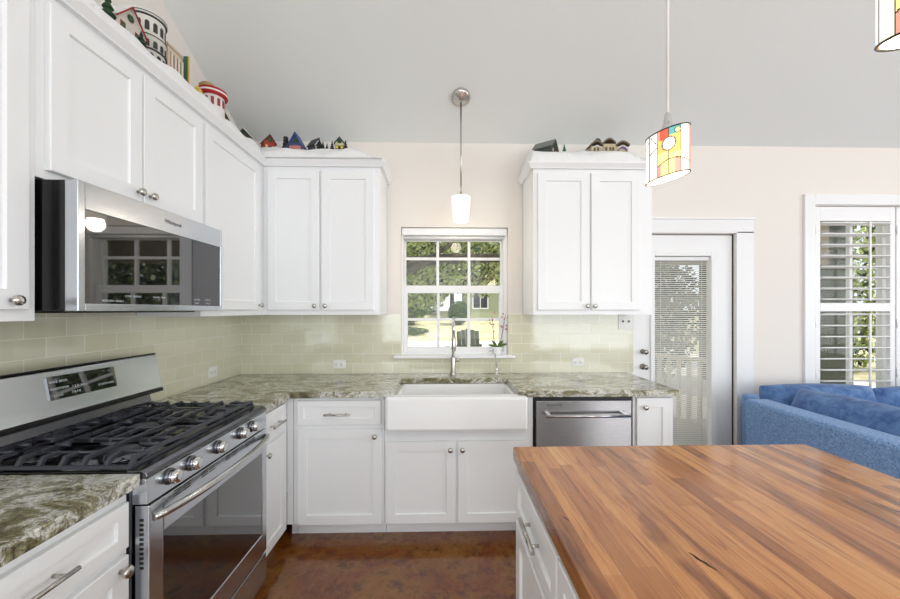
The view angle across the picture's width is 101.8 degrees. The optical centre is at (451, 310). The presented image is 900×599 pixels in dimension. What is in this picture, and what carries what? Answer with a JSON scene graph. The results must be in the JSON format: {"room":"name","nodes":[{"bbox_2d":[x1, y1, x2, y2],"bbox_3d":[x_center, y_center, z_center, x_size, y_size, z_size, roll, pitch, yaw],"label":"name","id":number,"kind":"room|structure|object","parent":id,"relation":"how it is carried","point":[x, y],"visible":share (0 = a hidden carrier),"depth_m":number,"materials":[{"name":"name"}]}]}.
{"room":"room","nodes":[
{"label":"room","id":0,"kind":"room"},
{"bbox_2d":[94,0,239,401],"bbox_3d":[-1.622,-0.851,-0.609,0.160,4.509,7.180,0,0,-1],"label":"wall","id":1,"kind":"structure","parent":0,"point":[173,36],"depth_m":2.11,"materials":[{"name":"white paint"}]},
{"bbox_2d":[0,0,34,321],"bbox_3d":[-1.381,-0.476,0.863,0.368,1.016,0.471,0,0,-1],"label":"upper cabinet","id":2,"kind":"object","parent":1,"relation":"attached to","point":[17,17],"visible":1,"depth_m":1.04,"materials":[{"name":"white paint"}]},
{"bbox_2d":[55,0,391,183],"bbox_3d":[-1.012,-1.000,1.712,1.163,0.040,2.237,0,0,-1],"label":"trim","id":3,"kind":"structure","parent":2,"relation":"on","point":[81,10],"depth_m":1.68,"materials":[{"name":"white paint"}]},
{"bbox_2d":[83,0,261,153],"bbox_3d":[-1.407,-1.082,1.597,0.355,0.121,1.660,0,0,-1],"label":"blanket","id":4,"kind":"object","parent":3,"relation":"on","point":[172,72],"visible":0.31,"depth_m":1.63,"materials":[{"name":"white fabric"}]},
{"bbox_2d":[101,0,116,19],"bbox_3d":[-1.344,-1.177,1.433,0.066,0.134,0.067,0,0,-1],"label":"tree","id":5,"kind":"object","parent":4,"relation":"on","point":[107,8],"visible":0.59,"depth_m":1.43,"materials":[{"name":"green ceramic"}]},
{"bbox_2d":[98,4,147,42],"bbox_3d":[-1.421,-1.216,1.551,0.147,0.193,0.154,0,0,-1],"label":"house","id":6,"kind":"object","parent":4,"relation":"on","point":[126,15],"visible":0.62,"depth_m":1.54,"materials":[{"name":"beige ceramic"}]},
{"bbox_2d":[138,31,146,48],"bbox_3d":[-1.327,-1.154,1.569,0.043,0.088,0.044,0,0,-1],"label":"tree","id":7,"kind":"object","parent":4,"relation":"on","point":[140,38],"visible":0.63,"depth_m":1.56,"materials":[{"name":"green ceramic"}]},
{"bbox_2d":[133,5,167,64],"bbox_3d":[-1.427,-1.244,1.716,0.152,0.248,0.152,0,0,-1],"label":"stadium","id":8,"kind":"object","parent":4,"relation":"on","point":[154,26],"visible":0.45,"depth_m":1.68,"materials":[{"name":"white ceramic"}]},
{"bbox_2d":[166,42,188,82],"bbox_3d":[-1.451,-1.228,1.876,0.142,0.215,0.126,0,0,-1],"label":"miniature theater","id":9,"kind":"object","parent":4,"relation":"on","point":[180,63],"visible":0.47,"depth_m":1.88,"materials":[{"name":"beige ceramic"}]},
{"bbox_2d":[194,85,202,93],"bbox_3d":[-1.363,-1.163,1.973,0.028,0.085,0.032,0,0,-1],"label":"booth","id":10,"kind":"object","parent":4,"relation":"on","point":[197,88],"visible":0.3,"depth_m":1.96,"materials":[{"name":"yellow ceramic"}]},
{"bbox_2d":[198,81,228,117],"bbox_3d":[-1.444,-1.242,2.216,0.162,0.245,0.162,0,0,-1],"label":"diner","id":11,"kind":"object","parent":4,"relation":"on","point":[217,96],"visible":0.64,"depth_m":2.17,"materials":[{"name":"white ceramic"}]},
{"bbox_2d":[225,108,238,129],"bbox_3d":[-1.467,-1.220,2.357,0.134,0.200,0.122,0,0,-7],"label":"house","id":12,"kind":"object","parent":4,"relation":"on","point":[227,114],"visible":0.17,"depth_m":2.35,"materials":[{"name":"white ceramic"}]},
{"bbox_2d":[260,147,381,158],"bbox_3d":[-1.041,-1.087,2.631,1.136,0.131,0.386,0,0,-1],"label":"blanket","id":13,"kind":"object","parent":3,"relation":"on","point":[267,152],"visible":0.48,"depth_m":2.45,"materials":[{"name":"white fabric"}]},
{"bbox_2d":[239,128,253,139],"bbox_3d":[-1.436,-1.187,2.550,0.114,0.124,0.107,0,0,-16],"label":"house","id":14,"kind":"object","parent":13,"relation":"on","point":[243,131],"visible":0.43,"depth_m":2.51,"materials":[{"name":"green ceramic"}]},
{"bbox_2d":[260,134,276,146],"bbox_3d":[-1.321,-1.202,2.643,0.092,0.120,0.080,0,0,-44],"label":"house","id":15,"kind":"object","parent":13,"relation":"on","point":[268,141],"visible":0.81,"depth_m":2.62,"materials":[{"name":"brown ceramic"}]},
{"bbox_2d":[282,136,288,147],"bbox_3d":[-1.185,-1.189,2.622,0.052,0.114,0.050,0,0,-1],"label":"tree","id":16,"kind":"object","parent":13,"relation":"on","point":[285,138],"visible":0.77,"depth_m":2.61,"materials":[{"name":"brown ceramic"}]},
{"bbox_2d":[286,131,306,149],"bbox_3d":[-1.101,-1.195,2.623,0.119,0.126,0.112,0,0,-1],"label":"house","id":17,"kind":"object","parent":13,"relation":"on","point":[295,142],"visible":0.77,"depth_m":2.58,"materials":[{"name":"blue ceramic"}]},
{"bbox_2d":[307,137,321,149],"bbox_3d":[-0.979,-1.184,2.641,0.095,0.104,0.082,0,0,31],"label":"house","id":18,"kind":"object","parent":13,"relation":"on","point":[313,144],"visible":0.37,"depth_m":2.61,"materials":[{"name":"grey ceramic"}]},
{"bbox_2d":[316,138,321,148],"bbox_3d":[-0.927,-1.169,2.574,0.041,0.083,0.041,0,0,-1],"label":"tree","id":19,"kind":"object","parent":13,"relation":"on","point":[319,142],"visible":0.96,"depth_m":2.57,"materials":[{"name":"brown ceramic"}]},
{"bbox_2d":[334,136,347,148],"bbox_3d":[-0.793,-1.182,2.630,0.078,0.100,0.089,0,0,-1],"label":"house","id":20,"kind":"object","parent":13,"relation":"on","point":[339,143],"visible":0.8,"depth_m":2.59,"materials":[{"name":"beige ceramic"}]},
{"bbox_2d":[35,0,202,223],"bbox_3d":[-1.395,-0.694,1.475,0.368,0.580,0.752,0,0,-1],"label":"upper cabinet","id":21,"kind":"object","parent":1,"relation":"attached to","point":[102,121],"visible":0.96,"depth_m":1.33,"materials":[{"name":"white paint"}]},
{"bbox_2d":[35,179,221,312],"bbox_3d":[-1.360,-0.195,1.467,0.440,0.407,0.725,0,0,-1],"label":"microwave","id":22,"kind":"object","parent":21,"relation":"attached to","point":[98,249],"visible":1,"depth_m":1.24,"materials":[{"name":"silver metal"}]},
{"bbox_2d":[0,312,240,400],"bbox_3d":[-1.589,0.237,1.538,0.008,0.506,2.552,0,0,-1],"label":"backsplash","id":23,"kind":"structure","parent":1,"relation":"attached to","point":[185,348],"depth_m":1.83,"materials":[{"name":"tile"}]},
{"bbox_2d":[137,117,263,316],"bbox_3d":[-1.416,-0.476,2.334,0.368,1.016,0.964,0,0,-1],"label":"upper cabinet","id":24,"kind":"object","parent":1,"relation":"attached to","point":[232,179],"visible":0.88,"depth_m":2.13,"materials":[{"name":"white paint"}]},
{"bbox_2d":[208,366,217,377],"bbox_3d":[-1.603,0.414,2.462,0.009,0.070,0.100,0,0,-1],"label":"wall outlet","id":25,"kind":"object","parent":1,"relation":"attached to","point":[212,371],"visible":1,"depth_m":2.45,"materials":[{"name":"white plastic"}]},
{"bbox_2d":[253,524,515,598],"bbox_3d":[2.735,1.464,-0.504,8.876,0.120,7.180,0,0,-1],"label":"floor","id":26,"kind":"structure","parent":0,"point":[429,564],"depth_m":2.00,"materials":[{"name":"concrete"}]},
{"bbox_2d":[0,495,134,598],"bbox_3d":[-1.238,0.967,0.858,0.659,0.874,0.464,0,0,-1],"label":"base cabinet","id":27,"kind":"object","parent":26,"relation":"on","point":[88,559],"visible":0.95,"depth_m":0.94,"materials":[{"name":"white paint"}]},
{"bbox_2d":[0,353,269,598],"bbox_3d":[-1.219,0.809,1.468,0.722,1.190,0.769,0,0,-1],"label":"gas range","id":28,"kind":"object","parent":26,"relation":"on","point":[197,512],"visible":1,"depth_m":1.36,"materials":[{"name":"grey metal"}]},
{"bbox_2d":[0,407,245,474],"bbox_3d":[-1.221,0.497,1.469,0.561,0.022,0.745,0,0,-1],"label":"cooktop","id":29,"kind":"object","parent":28,"relation":"in","point":[206,436],"depth_m":1.28,"materials":[{"name":"black metal"}]},
{"bbox_2d":[264,401,286,556],"bbox_3d":[-1.266,0.967,2.033,0.659,0.874,0.370,0,0,-1],"label":"base cabinet","id":30,"kind":"object","parent":26,"relation":"on","point":[276,418],"visible":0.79,"depth_m":2.05,"materials":[{"name":"white paint"}]},
{"bbox_2d":[287,399,298,532],"bbox_3d":[-0.981,0.967,2.272,0.037,0.874,0.090,0,0,-1],"label":"cabinet filler","id":31,"kind":"object","parent":26,"relation":"on","point":[290,403],"visible":0.64,"depth_m":2.23,"materials":[{"name":"white paint"}]},
{"bbox_2d":[294,398,386,532],"bbox_3d":[-0.691,0.967,2.505,0.549,0.874,0.659,0,0,-1],"label":"base cabinet","id":32,"kind":"object","parent":26,"relation":"on","point":[339,443],"visible":0.86,"depth_m":2.22,"materials":[{"name":"white paint"}]},
{"bbox_2d":[385,397,532,531],"bbox_3d":[0.041,0.967,2.526,0.912,0.874,0.650,0,0,-1],"label":"base cabinet","id":33,"kind":"object","parent":26,"relation":"on","point":[435,480],"visible":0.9,"depth_m":2.24,"materials":[{"name":"white paint"}]},
{"bbox_2d":[516,469,579,598],"bbox_3d":[0.755,0.970,0.428,1.080,0.868,1.750,0,0,-1],"label":"kitchen island","id":34,"kind":"object","parent":26,"relation":"on","point":[541,573],"visible":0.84,"depth_m":1.01,"materials":[{"name":"white paint"}]},
{"bbox_2d":[513,444,899,598],"bbox_3d":[0.779,0.512,0.433,1.073,0.045,1.789,0,0,-1],"label":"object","id":35,"kind":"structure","parent":34,"relation":"on","point":[784,521],"depth_m":0.85,"materials":[{"name":"brown wood"}]},
{"bbox_2d":[533,397,631,446],"bbox_3d":[0.811,0.959,2.520,0.622,0.850,0.660,0,0,-1],"label":"dishwasher","id":36,"kind":"object","parent":26,"relation":"on","point":[557,421],"visible":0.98,"depth_m":2.25,"materials":[{"name":"silver metal"}]},
{"bbox_2d":[632,396,672,445],"bbox_3d":[1.250,0.967,2.555,0.254,0.874,0.650,0,0,-1],"label":"base cabinet","id":37,"kind":"object","parent":26,"relation":"on","point":[652,417],"visible":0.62,"depth_m":2.26,"materials":[{"name":"white paint"}]},
{"bbox_2d":[155,372,678,412],"bbox_3d":[-0.104,0.509,2.362,2.999,0.039,0.975,0,0,-1],"label":"countertop","id":38,"kind":"structure","parent":37,"relation":"on","point":[269,391],"depth_m":2.35,"materials":[{"name":"stone"}]},
{"bbox_2d":[449,316,458,375],"bbox_3d":[0.025,0.267,2.687,0.076,0.444,0.195,0,0,-1],"label":"kitchen faucet","id":39,"kind":"object","parent":38,"relation":"on","point":[453,343],"visible":1,"depth_m":2.66,"materials":[{"name":"silver metal"}]},
{"bbox_2d":[385,383,527,430],"bbox_3d":[0.027,0.613,2.404,0.846,0.202,0.505,0,0,-1],"label":"farmhouse sink","id":40,"kind":"object","parent":38,"relation":"in","point":[451,406],"visible":0.98,"depth_m":2.15,"materials":[{"name":"white ceramic"}]},
{"bbox_2d":[490,349,502,374],"bbox_3d":[0.335,0.387,2.751,0.112,0.204,0.046,0,0,-13],"label":"filter faucet","id":41,"kind":"object","parent":38,"relation":"on","point":[496,368],"visible":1,"depth_m":2.75,"materials":[{"name":"silver metal"}]},
{"bbox_2d":[742,383,899,478],"bbox_3d":[3.302,0.963,2.122,2.525,0.882,1.440,0,0,0],"label":"sofa","id":42,"kind":"object","parent":26,"relation":"on","point":[858,424],"visible":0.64,"depth_m":2.16,"materials":[{"name":"blue fabric"}]},
{"bbox_2d":[759,383,877,405],"bbox_3d":[2.648,0.814,2.605,0.821,0.558,0.313,0,0,0],"label":"cushion","id":43,"kind":"object","parent":42,"relation":"on","point":[788,394],"depth_m":2.59,"materials":[{"name":"blue fabric"}]},
{"bbox_2d":[791,388,899,436],"bbox_3d":[2.335,0.819,2.038,0.341,0.595,1.026,0,0,0],"label":"cushion","id":44,"kind":"object","parent":42,"relation":"on","point":[882,418],"depth_m":2.10,"materials":[{"name":"blue fabric"}]},
{"bbox_2d":[872,386,899,406],"bbox_3d":[3.468,0.829,2.600,0.821,0.558,0.315,0,0,0],"label":"cushion","id":45,"kind":"object","parent":42,"relation":"on","point":[885,395],"depth_m":2.61,"materials":[{"name":"blue fabric"}]},
{"bbox_3d":[-1.226,0.967,0.395,0.659,0.874,0.458,0,0,-1],"label":"base cabinet","id":46,"kind":"object","parent":26,"relation":"on","visible":0},
{"bbox_2d":[0,474,139,567],"bbox_3d":[-1.242,0.509,0.621,0.641,0.039,0.941,0,0,-1],"label":"countertop","id":47,"kind":"structure","parent":46,"relation":"on","point":[34,509],"depth_m":0.94,"materials":[{"name":"stone"}]},
{"bbox_2d":[162,0,899,147],"bbox_3d":[2.734,-2.099,-0.455,9.476,2.313,8.160,0,0,-1],"label":"ceiling","id":48,"kind":"structure","parent":0,"point":[762,73],"depth_m":2.37,"materials":[{"name":"white paint"}]},
{"bbox_2d":[451,88,469,222],"bbox_3d":[0.067,-1.059,2.532,0.132,0.890,0.132,0,0,-1],"label":"pendant light","id":49,"kind":"object","parent":48,"relation":"hanging from","point":[460,96],"visible":1,"depth_m":2.50,"materials":[{"name":"white glass"}]},
{"bbox_2d":[645,0,690,186],"bbox_3d":[0.650,-1.321,1.100,0.120,1.878,0.120,0,0,-1],"label":"glass pendant","id":50,"kind":"object","parent":48,"relation":"hanging from","point":[668,150],"visible":1,"depth_m":1.06,"materials":[{"name":"multicoloured glass"}]},
{"bbox_2d":[874,0,899,51],"bbox_3d":[0.688,-1.472,0.517,0.120,2.182,0.120,0,0,-1],"label":"glass pendant","id":51,"kind":"object","parent":48,"relation":"hanging from","point":[887,11],"visible":1,"depth_m":0.54,"materials":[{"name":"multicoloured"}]},
{"bbox_2d":[255,141,899,444],"bbox_3d":[2.651,0.039,3.005,8.876,2.730,0.160,0,0,-1],"label":"wall","id":52,"kind":"structure","parent":0,"point":[768,185],"depth_m":2.91,"materials":[{"name":"white paint"}]},
{"bbox_2d":[263,167,386,314],"bbox_3d":[-0.892,-0.476,2.643,0.794,1.016,0.368,0,0,-1],"label":"upper cabinet","id":53,"kind":"object","parent":52,"relation":"attached to","point":[325,228],"visible":1,"depth_m":2.50,"materials":[{"name":"white paint"}]},
{"bbox_2d":[333,360,345,368],"bbox_3d":[-0.863,0.418,2.827,0.095,0.066,0.009,0,0,-1],"label":"wall outlet","id":54,"kind":"object","parent":52,"relation":"attached to","point":[337,364],"visible":1,"depth_m":2.83,"materials":[{"name":"white plastic"}]},
{"bbox_2d":[241,314,632,373],"bbox_3d":[-0.094,0.261,2.855,3.061,0.458,0.008,0,0,-1],"label":"backsplash","id":55,"kind":"structure","parent":52,"relation":"attached to","point":[270,344],"depth_m":2.84,"materials":[{"name":"green tile"}]},
{"bbox_2d":[401,228,506,353],"bbox_3d":[0.025,-0.148,2.956,0.837,1.000,0.130,0,0,-1],"label":"window","id":56,"kind":"structure","parent":52,"relation":"in","point":[502,289],"depth_m":2.92,"materials":[{"name":"white paint"}]},
{"bbox_2d":[402,228,506,239],"bbox_3d":[0.026,-0.601,2.888,0.821,0.083,0.047,0,0,-1],"label":"roller shade","id":57,"kind":"object","parent":56,"relation":"attached to","point":[408,233],"visible":1,"depth_m":2.87,"materials":[{"name":"white fabric"}]},
{"bbox_2d":[393,354,514,358],"bbox_3d":[0.024,0.359,2.861,0.935,0.022,0.110,0,0,-1],"label":"trim","id":58,"kind":"structure","parent":52,"relation":"attached to","point":[402,356],"depth_m":2.81,"materials":[{"name":"white paint"}]},
{"bbox_2d":[488,312,507,354],"bbox_3d":[0.367,0.181,2.875,0.178,0.332,0.072,0,0,-1],"label":"potted orchid","id":59,"kind":"object","parent":58,"relation":"on","point":[497,348],"visible":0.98,"depth_m":2.87,"materials":[{"name":"white ceramic"}]},
{"bbox_2d":[572,358,583,365],"bbox_3d":[0.995,0.405,2.872,0.095,0.066,0.009,0,0,-1],"label":"wall outlet","id":60,"kind":"object","parent":52,"relation":"attached to","point":[575,361],"visible":1,"depth_m":2.87,"materials":[{"name":"white plastic"}]},
{"bbox_2d":[523,169,651,314],"bbox_3d":[0.985,-0.476,2.688,0.838,1.016,0.368,0,0,-1],"label":"upper cabinet","id":61,"kind":"object","parent":52,"relation":"attached to","point":[587,234],"visible":0.98,"depth_m":2.54,"materials":[{"name":"white paint"}]},
{"bbox_2d":[517,161,645,184],"bbox_3d":[0.985,-1.000,2.695,0.924,0.040,0.367,0,0,-1],"label":"trim","id":62,"kind":"structure","parent":61,"relation":"on","point":[564,165],"depth_m":2.52,"materials":[{"name":"white paint"}]},
{"bbox_2d":[521,150,645,172],"bbox_3d":[0.981,-1.086,2.698,0.890,0.130,0.348,0,0,-1],"label":"blanket","id":63,"kind":"object","parent":62,"relation":"on","point":[592,156],"visible":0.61,"depth_m":2.54,"materials":[{"name":"white fabric"}]},
{"bbox_2d":[532,139,558,151],"bbox_3d":[0.692,-1.183,2.687,0.157,0.110,0.134,0,0,34],"label":"house","id":64,"kind":"object","parent":63,"relation":"on","point":[548,146],"visible":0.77,"depth_m":2.64,"materials":[{"name":"grey ceramic"}]},
{"bbox_2d":[585,138,629,151],"bbox_3d":[1.141,-1.201,2.679,0.284,0.126,0.108,0,0,-1],"label":"mansion","id":65,"kind":"object","parent":63,"relation":"on","point":[609,144],"visible":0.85,"depth_m":2.63,"materials":[{"name":"beige ceramic"}]},
{"bbox_2d":[618,315,632,328],"bbox_3d":[1.372,0.093,2.877,0.115,0.115,0.016,0,0,-1],"label":"light switch","id":66,"kind":"object","parent":52,"relation":"attached to","point":[624,321],"visible":0.88,"depth_m":2.88,"materials":[{"name":"white plastic"}]},
{"bbox_2d":[655,257,708,444],"bbox_3d":[1.844,0.339,2.942,0.452,1.530,0.022,0,0,-1],"label":"window blind","id":67,"kind":"object","parent":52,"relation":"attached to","point":[693,422],"visible":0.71,"depth_m":2.94,"materials":[{"name":"white plastic"}]},
{"bbox_2d":[633,234,732,444],"bbox_3d":[1.851,0.399,2.917,0.810,2.010,0.100,0,0,-1],"label":"door","id":68,"kind":"structure","parent":52,"relation":"in","point":[719,248],"depth_m":2.93,"materials":[{"name":"white paint"}]},
{"bbox_2d":[652,217,755,444],"bbox_3d":[1.900,0.337,2.891,1.018,2.135,0.030,0,0,-1],"label":"trim","id":69,"kind":"structure","parent":52,"relation":"attached to","point":[743,228],"depth_m":2.90,"materials":[{"name":"white paint"}]},
{"bbox_2d":[803,194,899,382],"bbox_3d":[3.596,-0.026,2.936,1.570,1.800,0.022,0,0,-1],"label":"trim","id":70,"kind":"structure","parent":52,"relation":"attached to","point":[809,200],"depth_m":2.91,"materials":[{"name":"white paint"}]},
{"bbox_2d":[846,225,885,387],"bbox_3d":[3.590,-0.026,3.052,1.375,1.620,0.070,0,0,-1],"label":"window","id":71,"kind":"structure","parent":52,"relation":"in","point":[880,283],"depth_m":3.04,"materials":[{"name":"white paint"}]},
{"bbox_2d":[815,207,894,386],"bbox_3d":[3.243,-0.024,2.947,0.665,1.615,0.081,0,0,-1],"label":"plantation shutter","id":72,"kind":"object","parent":71,"relation":"attached to","point":[828,216],"visible":0.8,"depth_m":2.94,"materials":[{"name":"white paint"}]},
{"bbox_2d":[895,207,899,385],"bbox_3d":[3.925,-0.024,2.963,0.690,1.615,0.081,0,0,-1],"label":"plantation shutter","id":73,"kind":"object","parent":52,"relation":"attached to","point":[897,209],"visible":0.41,"depth_m":2.95,"materials":[{"name":"white paint"}]},
{"label":"outside","id":74,"kind":"structure","parent":0,"visible":0},
{"bbox_2d":[408,311,875,383],"bbox_3d":[4.422,1.229,24.123,70.000,2.350,41.980,0,0,-1],"label":"lawn","id":75,"kind":"structure","parent":74,"point":[485,329],"depth_m":21.20,"materials":[{"name":"green plant"}]},
{"bbox_2d":[408,326,428,334],"bbox_3d":[-2.491,1.153,20.152,2.574,0.569,1.810,0,0,-1],"label":"shrub","id":76,"kind":"object","parent":75,"relation":"on","point":[412,330],"visible":0.37,"depth_m":19.84,"materials":[{"name":"green plant"}]},
{"bbox_2d":[408,293,430,325],"bbox_3d":[-3.257,-0.305,23.921,3.868,2.839,2.495,0,0,-1],"label":"shrub","id":77,"kind":"object","parent":75,"relation":"on","point":[415,313],"visible":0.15,"depth_m":23.50,"materials":[{"name":"green plant"}]},
{"bbox_2d":[408,255,447,314],"bbox_3d":[-2.631,-1.881,29.951,4.909,5.328,3.343,0,0,-1],"label":"tree","id":78,"kind":"object","parent":75,"relation":"on","point":[431,310],"visible":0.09,"depth_m":29.54,"materials":[{"name":"green plant"}]},
{"bbox_2d":[448,301,470,323],"bbox_3d":[0.524,0.154,24.024,1.546,1.605,1.496,0,0,-1],"label":"shrub","id":79,"kind":"object","parent":75,"relation":"on","point":[458,310],"visible":0.76,"depth_m":23.75,"materials":[{"name":"green plant"}]},
{"bbox_2d":[456,264,499,317],"bbox_3d":[5.531,-1.686,30.041,10.200,5.300,7.000,0,0,-1],"label":"neighbor house","id":80,"kind":"structure","parent":75,"relation":"on","point":[485,307],"depth_m":27.05,"materials":[{"name":"green"}]},
{"bbox_2d":[655,265,705,368],"bbox_3d":[3.437,0.012,7.691,3.852,3.673,1.118,0,0,-1],"label":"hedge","id":81,"kind":"object","parent":75,"relation":"on","point":[655,265],"visible":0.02,"depth_m":7.50,"materials":[{"name":"green plant"}]},
{"bbox_2d":[673,430,705,444],"bbox_3d":[3.756,1.479,3.977,5.500,0.090,1.728,0,0,-1],"label":"deck","id":82,"kind":"object","parent":75,"relation":"on","point":[673,430],"depth_m":4.09,"materials":[{"name":"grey wood"}]},
{"bbox_2d":[655,354,705,409],"bbox_3d":[2.865,0.994,4.240,0.100,0.880,2.020,0,0,-24],"label":"deck railing","id":83,"kind":"object","parent":82,"relation":"on","point":[655,354],"visible":0.02,"depth_m":4.34,"materials":[{"name":"beige paint"}]},
{"bbox_2d":[853,226,875,368],"bbox_3d":[9.855,-0.747,9.711,4.882,4.691,3.028,0,0,-6],"label":"tree","id":84,"kind":"object","parent":75,"relation":"on","point":[860,341],"visible":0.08,"depth_m":9.08,"materials":[{"name":"green plant"}]},
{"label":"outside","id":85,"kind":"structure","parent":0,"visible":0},
{"bbox_2d":[408,341,875,409],"bbox_3d":[0.226,1.564,11.409,17.000,0.080,13.200,0,0,-1],"label":"patio","id":86,"kind":"structure","parent":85,"point":[410,343],"depth_m":15.37,"materials":[{"name":"concrete"}]},
{"bbox_2d":[406,242,499,310],"bbox_3d":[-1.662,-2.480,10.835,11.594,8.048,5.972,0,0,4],"label":"oak tree","id":87,"kind":"object","parent":86,"relation":"on","point":[413,267],"visible":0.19,"depth_m":10.50,"materials":[{"name":"green plant"}]},
{"bbox_2d":[445,329,481,346],"bbox_3d":[0.368,0.997,9.446,0.880,1.054,0.700,0,0,-21],"label":"chair","id":88,"kind":"object","parent":86,"relation":"on","point":[462,334],"visible":0.33,"depth_m":9.26,"materials":[{"name":"grey wood"}]},
{"bbox_2d":[699,226,845,383],"bbox_3d":[6.105,-0.446,7.149,1.450,4.000,2.400,0,0,-1],"label":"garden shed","id":89,"kind":"object","parent":86,"relation":"on","point":[824,272],"visible":0.02,"depth_m":6.16,"materials":[{"name":"grey"}]},
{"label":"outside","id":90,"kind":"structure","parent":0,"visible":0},
{"bbox_2d":[655,222,828,264],"bbox_3d":[2.933,-0.980,4.922,4.300,0.728,0.100,0,0,-1],"label":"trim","id":91,"kind":"structure","parent":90,"point":[823,229],"depth_m":4.92,"materials":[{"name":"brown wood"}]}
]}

